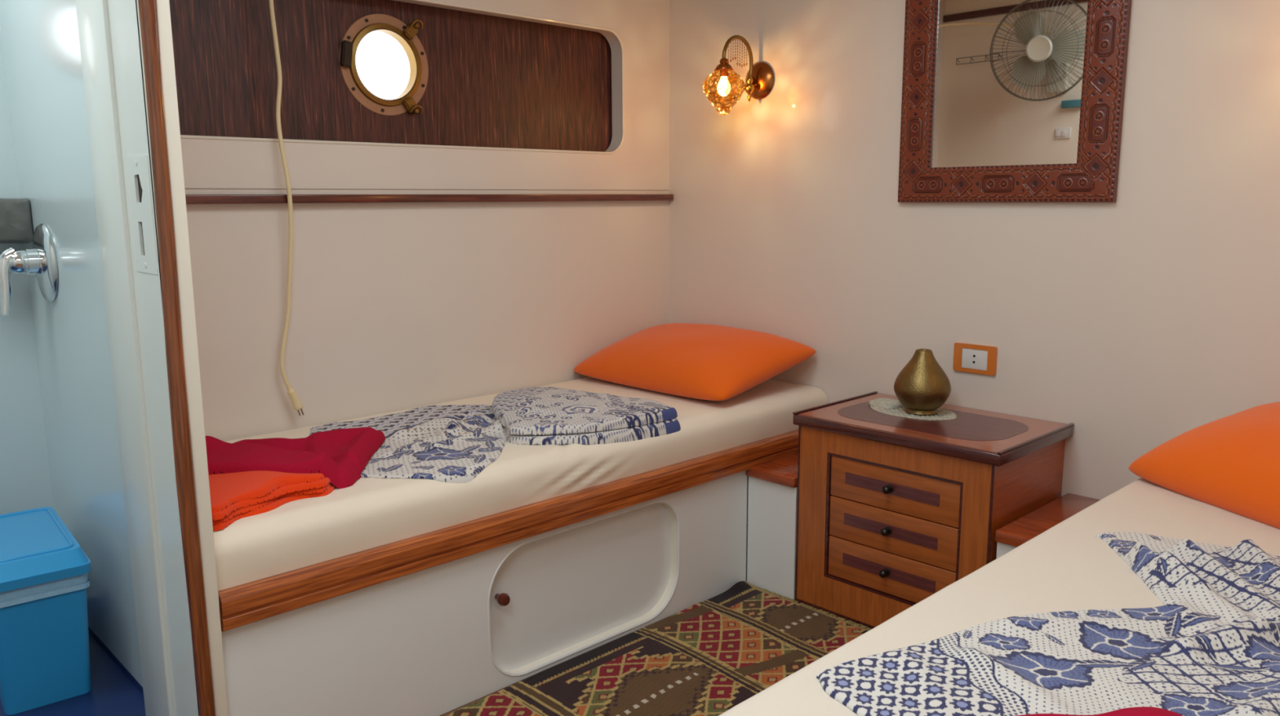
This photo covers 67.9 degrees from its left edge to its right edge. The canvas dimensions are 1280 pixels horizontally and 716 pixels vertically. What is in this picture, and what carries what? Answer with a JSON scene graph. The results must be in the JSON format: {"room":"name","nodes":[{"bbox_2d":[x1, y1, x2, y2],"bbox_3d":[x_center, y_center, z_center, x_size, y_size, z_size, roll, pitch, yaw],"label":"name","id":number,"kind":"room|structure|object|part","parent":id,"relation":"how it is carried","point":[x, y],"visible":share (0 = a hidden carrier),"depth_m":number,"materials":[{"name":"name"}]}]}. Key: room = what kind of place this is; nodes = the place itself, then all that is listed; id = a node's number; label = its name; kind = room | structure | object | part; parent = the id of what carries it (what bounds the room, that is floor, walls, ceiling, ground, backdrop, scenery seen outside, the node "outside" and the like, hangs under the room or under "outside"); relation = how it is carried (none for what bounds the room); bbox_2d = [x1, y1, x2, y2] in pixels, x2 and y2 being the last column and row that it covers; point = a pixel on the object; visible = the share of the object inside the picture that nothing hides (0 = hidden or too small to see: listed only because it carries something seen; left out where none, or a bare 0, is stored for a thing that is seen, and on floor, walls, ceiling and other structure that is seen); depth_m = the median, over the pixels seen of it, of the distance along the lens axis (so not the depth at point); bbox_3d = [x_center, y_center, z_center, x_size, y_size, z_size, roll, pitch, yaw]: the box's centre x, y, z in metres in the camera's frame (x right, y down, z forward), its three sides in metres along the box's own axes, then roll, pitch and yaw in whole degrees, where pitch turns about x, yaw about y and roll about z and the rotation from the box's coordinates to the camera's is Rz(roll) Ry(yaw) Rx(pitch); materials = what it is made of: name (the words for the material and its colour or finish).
{"room":"ship interior","nodes":[
{"label":"ship interior","id":0,"kind":"room"},
{"bbox_2d":[0,26,53,515],"bbox_3d":[-2.262,-0.227,2.101,1.605,2.260,0.060,-9,13,-43],"label":"wall","id":1,"kind":"structure","parent":0,"point":[25,483],"depth_m":2.63,"materials":[{"name":"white paint"}]},
{"bbox_2d":[0,198,33,243],"bbox_3d":[-1.704,-0.359,2.489,0.172,0.122,0.129,-9,13,-43],"label":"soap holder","id":2,"kind":"object","parent":1,"relation":"attached to","point":[15,219],"visible":0.97,"depth_m":2.48,"materials":[{"name":"silver metal"}]},
{"bbox_2d":[0,0,142,686],"bbox_3d":[-1.393,-0.306,2.306,0.012,2.180,0.835,-9,13,-43],"label":"wall","id":3,"kind":"structure","parent":0,"point":[41,45],"depth_m":2.32,"materials":[{"name":"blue paint"}]},
{"bbox_2d":[0,223,58,315],"bbox_3d":[-1.563,-0.224,2.406,0.116,0.227,0.200,-9,13,-43],"label":"shower mixer","id":4,"kind":"object","parent":3,"relation":"attached to","point":[40,260],"visible":1,"depth_m":2.38,"materials":[{"name":"silver metal"}]},
{"bbox_3d":[-1.584,-0.193,2.388,0.055,0.170,0.047,-9,13,-43],"label":"lever","id":5,"kind":"part","parent":4,"relation":"part of","materials":[{"name":"silver metal"}]},
{"bbox_2d":[88,626,143,694],"bbox_3d":[-1.391,0.760,2.480,0.001,0.020,0.834,-9,13,-43],"label":"baseboard","id":6,"kind":"structure","parent":3,"relation":"attached to","point":[91,632],"depth_m":2.42,"materials":[{"name":"blue paint"}]},
{"bbox_2d":[0,632,145,715],"bbox_3d":[-1.837,0.922,1.827,1.573,0.079,1.185,-9,13,-43],"label":"floor","id":7,"kind":"structure","parent":0,"point":[112,693],"depth_m":2.25,"materials":[{"name":"blue paint"}]},
{"bbox_2d":[0,506,91,715],"bbox_3d":[-1.512,0.606,2.352,0.219,0.366,0.474,-8,12,-39],"label":"waste bin","id":8,"kind":"object","parent":7,"relation":"on","point":[45,653],"visible":1,"depth_m":2.20,"materials":[{"name":"blue plastic"}]},
{"bbox_3d":[-1.513,0.456,2.327,0.219,0.054,0.474,-8,12,-39],"label":"lid","id":9,"kind":"part","parent":8,"relation":"part of","materials":[{"name":"blue plastic"}]},
{"bbox_2d":[180,0,669,440],"bbox_3d":[-0.660,-0.401,3.088,2.095,2.260,0.064,-9,13,-43],"label":"wall","id":10,"kind":"structure","parent":0,"point":[395,306],"depth_m":3.05,"materials":[{"name":"paint"}]},
{"bbox_2d":[268,0,303,415],"bbox_3d":[-1.058,-0.503,2.285,0.196,1.483,0.760,-1,10,-2],"label":"power cord","id":11,"kind":"object","parent":10,"relation":"hanging from","point":[297,405],"visible":1,"depth_m":2.67,"materials":[{"name":"beige plastic"}]},
{"bbox_2d":[168,0,612,151],"bbox_3d":[-0.754,-0.905,2.983,1.935,0.610,0.032,-9,13,-43],"label":"board","id":12,"kind":"object","parent":10,"relation":"attached to","point":[495,82],"visible":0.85,"depth_m":2.96,"materials":[{"name":"brown wood"}]},
{"bbox_2d":[338,13,428,115],"bbox_3d":[-0.783,-0.903,2.933,0.306,0.304,0.072,-9,13,-43],"label":"frame","id":13,"kind":"structure","parent":12,"relation":"attached to","point":[405,34],"depth_m":2.94,"materials":[{"name":"gold paint"}]},
{"bbox_2d":[180,0,624,154],"bbox_3d":[-0.706,-0.876,2.921,1.792,0.447,0.009,-9,13,-43],"label":"trim","id":14,"kind":"structure","parent":10,"relation":"attached to","point":[182,136],"depth_m":3.07,"materials":[{"name":"beige paint"}]},
{"bbox_2d":[185,194,673,204],"bbox_3d":[-0.631,-0.510,3.037,2.093,0.025,0.029,-9,13,-43],"label":"trim","id":15,"kind":"structure","parent":10,"relation":"attached to","point":[190,198],"depth_m":2.93,"materials":[{"name":"brown wood"}]},
{"bbox_2d":[440,524,871,715],"bbox_3d":[-0.001,1.039,1.502,3.750,0.060,3.550,-9,13,-43],"label":"floor","id":16,"kind":"structure","parent":0,"point":[456,708],"depth_m":2.45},
{"bbox_2d":[217,429,798,715],"bbox_3d":[-0.355,0.533,2.928,2.091,0.466,0.805,-9,13,-43],"label":"bunk bed","id":17,"kind":"object","parent":16,"relation":"on","point":[438,622],"visible":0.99,"depth_m":2.38,"materials":[{"name":"white paint"}]},
{"bbox_3d":[-0.352,0.614,2.425,0.034,0.034,0.041,-9,13,-43],"label":"knob","id":18,"kind":"part","parent":17,"relation":"part of","materials":[{"name":"red wood"}]},
{"bbox_2d":[213,377,828,591],"bbox_3d":[-0.363,0.242,2.885,2.087,0.121,0.782,-9,13,-43],"label":"mattress","id":19,"kind":"object","parent":17,"relation":"on","point":[371,513],"visible":0.42,"depth_m":2.38,"materials":[{"name":"fabric"}]},
{"bbox_2d":[208,470,336,531],"bbox_3d":[-0.922,0.275,2.202,0.330,0.058,0.507,-9,13,-43],"label":"folded blanket","id":20,"kind":"object","parent":19,"relation":"on","point":[239,495],"visible":0.36,"depth_m":2.07,"materials":[{"name":"orange fabric"}]},
{"bbox_2d":[205,426,385,488],"bbox_3d":[-0.954,0.228,2.358,0.566,0.094,0.475,-1,10,-6],"label":"folded blanket","id":21,"kind":"object","parent":19,"relation":"on","point":[341,455],"visible":0.8,"depth_m":2.26,"materials":[{"name":"red fabric"}]},
{"bbox_2d":[309,386,680,483],"bbox_3d":[-0.481,0.195,2.740,1.031,0.104,0.731,-9,13,-43],"label":"cloth","id":22,"kind":"object","parent":19,"relation":"on","point":[446,443],"visible":0.88,"depth_m":2.67,"materials":[{"name":"fabric"}]},
{"bbox_2d":[573,322,816,400],"bbox_3d":[0.183,-0.006,3.397,0.504,0.199,0.743,-9,13,-43],"label":"pillow","id":23,"kind":"object","parent":19,"relation":"on","point":[704,362],"visible":1,"depth_m":3.22,"materials":[{"name":"orange fabric"}]},
{"bbox_3d":[-0.155,0.618,2.654,0.760,0.380,0.012,-9,13,-43],"label":"locker door","id":24,"kind":"part","parent":17,"relation":"part of","materials":[{"name":"white paint"}]},
{"bbox_2d":[445,581,871,715],"bbox_3d":[0.093,0.896,2.081,1.809,0.027,1.138,-9,13,-43],"label":"rug","id":25,"kind":"object","parent":16,"relation":"on","point":[708,657],"visible":0.58,"depth_m":2.55,"materials":[{"name":"fabric"}]},
{"bbox_2d":[746,453,798,599],"bbox_3d":[0.567,0.526,3.154,0.450,0.397,0.191,-9,13,-43],"label":"cabinet","id":26,"kind":"object","parent":16,"relation":"on","point":[773,484],"visible":0.47,"depth_m":3.01,"materials":[{"name":"white paint"}]},
{"bbox_2d":[792,391,1074,628],"bbox_3d":[0.848,0.473,2.840,0.462,0.603,0.654,-9,13,-43],"label":"nightstand","id":27,"kind":"object","parent":16,"relation":"on","point":[893,511],"visible":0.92,"depth_m":2.69,"materials":[{"name":"brown wood"}]},
{"bbox_3d":[0.697,0.789,2.749,0.004,0.011,0.605,-9,13,-43],"label":"rail","id":28,"kind":"part","parent":27,"relation":"part of","materials":[{"name":"brown wood"}]},
{"bbox_3d":[0.694,0.614,2.709,0.028,0.024,0.024,-9,13,-43],"label":"knob","id":29,"kind":"part","parent":27,"relation":"part of","materials":[{"name":"grey metal"}]},
{"bbox_3d":[0.694,0.491,2.688,0.028,0.024,0.024,-9,13,-43],"label":"knob","id":30,"kind":"part","parent":27,"relation":"part of","materials":[{"name":"grey metal"}]},
{"bbox_3d":[0.693,0.369,2.668,0.028,0.024,0.024,-9,13,-43],"label":"knob","id":31,"kind":"part","parent":27,"relation":"part of","materials":[{"name":"grey metal"}]},
{"bbox_3d":[0.833,0.596,2.834,0.344,0.121,0.411,-9,13,-43],"label":"drawer","id":32,"kind":"part","parent":27,"relation":"part of","materials":[{"name":"brown wood"}]},
{"bbox_3d":[0.832,0.474,2.813,0.344,0.121,0.411,-9,13,-43],"label":"drawer","id":33,"kind":"part","parent":27,"relation":"part of","materials":[{"name":"brown wood"}]},
{"bbox_3d":[0.832,0.351,2.793,0.344,0.121,0.411,-9,13,-43],"label":"drawer","id":34,"kind":"part","parent":27,"relation":"part of","materials":[{"name":"brown wood"}]},
{"bbox_3d":[0.703,0.515,2.710,0.018,0.564,0.616,-9,13,-43],"label":"frame","id":35,"kind":"part","parent":27,"relation":"part of","materials":[{"name":"brown wood"}]},
{"bbox_2d":[868,397,956,420],"bbox_3d":[0.824,0.153,2.897,0.177,0.021,0.291,-9,13,-43],"label":"doily","id":36,"kind":"object","parent":27,"relation":"on","point":[886,406],"visible":0.71,"depth_m":2.88,"materials":[{"name":"white fabric"}]},
{"bbox_2d":[893,348,951,414],"bbox_3d":[0.844,0.068,2.843,0.165,0.188,0.165,-9,13,-43],"label":"vase","id":37,"kind":"object","parent":36,"relation":"on","point":[922,386],"visible":1,"depth_m":2.79,"materials":[{"name":"gold metal"}]},
{"bbox_2d":[995,493,1100,559],"bbox_3d":[1.186,0.629,2.518,0.450,0.397,0.317,-9,13,-43],"label":"wall ledge","id":38,"kind":"object","parent":16,"relation":"on","point":[1015,534],"visible":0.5,"depth_m":2.51,"materials":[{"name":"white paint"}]},
{"bbox_3d":[0.964,0.757,1.556,2.113,0.466,0.816,-9,13,-43],"label":"bunk bed","id":39,"kind":"object","parent":16,"relation":"on","visible":0},
{"bbox_2d":[718,477,1279,715],"bbox_3d":[0.972,0.459,1.514,2.086,0.135,0.814,-9,13,-43],"label":"mattress","id":40,"kind":"object","parent":39,"relation":"on","point":[1065,567],"visible":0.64,"depth_m":1.60,"materials":[{"name":"fabric"}]},
{"bbox_2d":[816,531,1279,715],"bbox_3d":[0.785,0.398,1.344,1.020,0.050,0.674,-9,13,-43],"label":"cloth","id":41,"kind":"object","parent":40,"relation":"on","point":[1212,648],"visible":0.98,"depth_m":1.32,"materials":[{"name":"fabric"}]},
{"bbox_2d":[1016,706,1182,715],"bbox_3d":[0.478,0.460,0.975,0.444,0.039,0.361,-1,10,-6],"label":"folded blanket","id":42,"kind":"object","parent":40,"relation":"on","point":[1134,711],"visible":1,"depth_m":1.14,"materials":[{"name":"red fabric"}]},
{"bbox_2d":[1128,401,1279,528],"bbox_3d":[1.440,0.224,1.952,0.474,0.220,0.647,-3,10,-17],"label":"pillow","id":43,"kind":"object","parent":40,"relation":"on","point":[1231,463],"visible":1,"depth_m":2.00,"materials":[{"name":"orange fabric"}]},
{"bbox_2d":[668,0,1279,524],"bbox_3d":[1.078,-0.367,2.836,0.060,2.260,2.840,-9,13,-43],"label":"wall","id":44,"kind":"structure","parent":0,"point":[1146,318],"depth_m":2.82,"materials":[{"name":"paint"}]},
{"bbox_2d":[702,35,773,115],"bbox_3d":[0.330,-0.973,3.280,0.268,0.272,0.147,-9,13,-43],"label":"wall sconce","id":45,"kind":"object","parent":44,"relation":"attached to","point":[759,79],"visible":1,"depth_m":3.27,"materials":[{"name":"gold metal"}]},
{"bbox_3d":[0.286,-0.908,3.248,0.137,0.154,0.137,-4,10,-20],"label":"lamp shade","id":46,"kind":"part","parent":45,"relation":"part of","materials":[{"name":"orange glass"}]},
{"bbox_3d":[0.286,-0.927,3.245,0.046,0.067,0.046,-9,13,-43],"label":"bulb","id":47,"kind":"part","parent":45,"relation":"part of","materials":[{"name":"white glass"}]},
{"bbox_2d":[715,57,733,76],"bbox_3d":[0.286,-0.989,3.235,0.060,0.062,0.060,-9,13,-43],"label":"socket","id":48,"kind":"object","parent":45,"relation":"attached to","point":[722,69],"depth_m":3.22,"materials":[{"name":"orange metal"}]},
{"bbox_3d":[0.337,-1.039,3.276,0.158,0.140,0.013,-9,13,-43],"label":"arm","id":49,"kind":"part","parent":45,"relation":"part of","materials":[{"name":"gold metal"}]},
{"bbox_3d":[0.415,-0.981,3.362,0.032,0.128,0.128,-9,13,-43],"label":"plate","id":50,"kind":"part","parent":45,"relation":"part of","materials":[{"name":"orange metal"}]},
{"bbox_2d":[952,342,997,375],"bbox_3d":[1.023,0.002,2.907,0.009,0.087,0.136,-9,13,-43],"label":"wall outlet","id":51,"kind":"object","parent":44,"relation":"attached to","point":[967,357],"visible":1,"depth_m":2.90,"materials":[{"name":"orange plastic"}]},
{"bbox_2d":[897,0,1131,202],"bbox_3d":[1.047,-0.882,2.718,0.023,0.864,0.656,-9,13,-43],"label":"wall mirror","id":52,"kind":"object","parent":44,"relation":"attached to","point":[1003,100],"visible":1,"depth_m":2.72,"materials":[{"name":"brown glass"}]},
{"bbox_3d":[0.855,-0.914,2.913,0.020,0.864,0.107,-9,13,-43],"label":"frame","id":53,"kind":"part","parent":52,"relation":"part of","materials":[{"name":"brown wood"}]},
{"bbox_3d":[1.047,-0.508,2.780,0.020,0.107,0.656,-9,13,-43],"label":"frame","id":54,"kind":"part","parent":52,"relation":"part of","materials":[{"name":"brown wood"}]},
{"bbox_2d":[930,0,1088,167],"bbox_3d":[1.048,-0.883,2.723,0.004,0.660,0.454,-9,13,-43],"label":"mirror glass","id":55,"kind":"object","parent":52,"relation":"on","point":[1009,78],"depth_m":2.73,"materials":[{"name":"white"}]},
{"bbox_3d":[1.236,-0.850,2.522,0.020,0.864,0.107,-9,13,-43],"label":"frame","id":56,"kind":"part","parent":52,"relation":"part of","materials":[{"name":"brown wood"}]},
{"bbox_3d":[-1.267,-0.248,2.199,0.030,2.260,1.175,-9,13,-43],"label":"wall partition","id":57,"kind":"structure","parent":0,"visible":0},
{"bbox_2d":[75,0,228,715],"bbox_3d":[-0.985,-0.196,1.876,0.369,2.260,0.062,9,13,43],"label":"door","id":58,"kind":"structure","parent":57,"relation":"in","point":[126,46],"depth_m":1.85,"materials":[{"name":"paint"}]},
{"bbox_3d":[-0.933,-0.268,1.784,0.001,0.217,0.117,-9,13,-43],"label":"strike plate","id":59,"kind":"part","parent":58,"relation":"part of","materials":[{"name":"paint"}]},
{"bbox_3d":[-0.932,-0.225,1.807,0.023,2.180,0.168,-9,13,-43],"label":"frame","id":60,"kind":"part","parent":58,"relation":"part of","materials":[{"name":"paint"}]}
]}

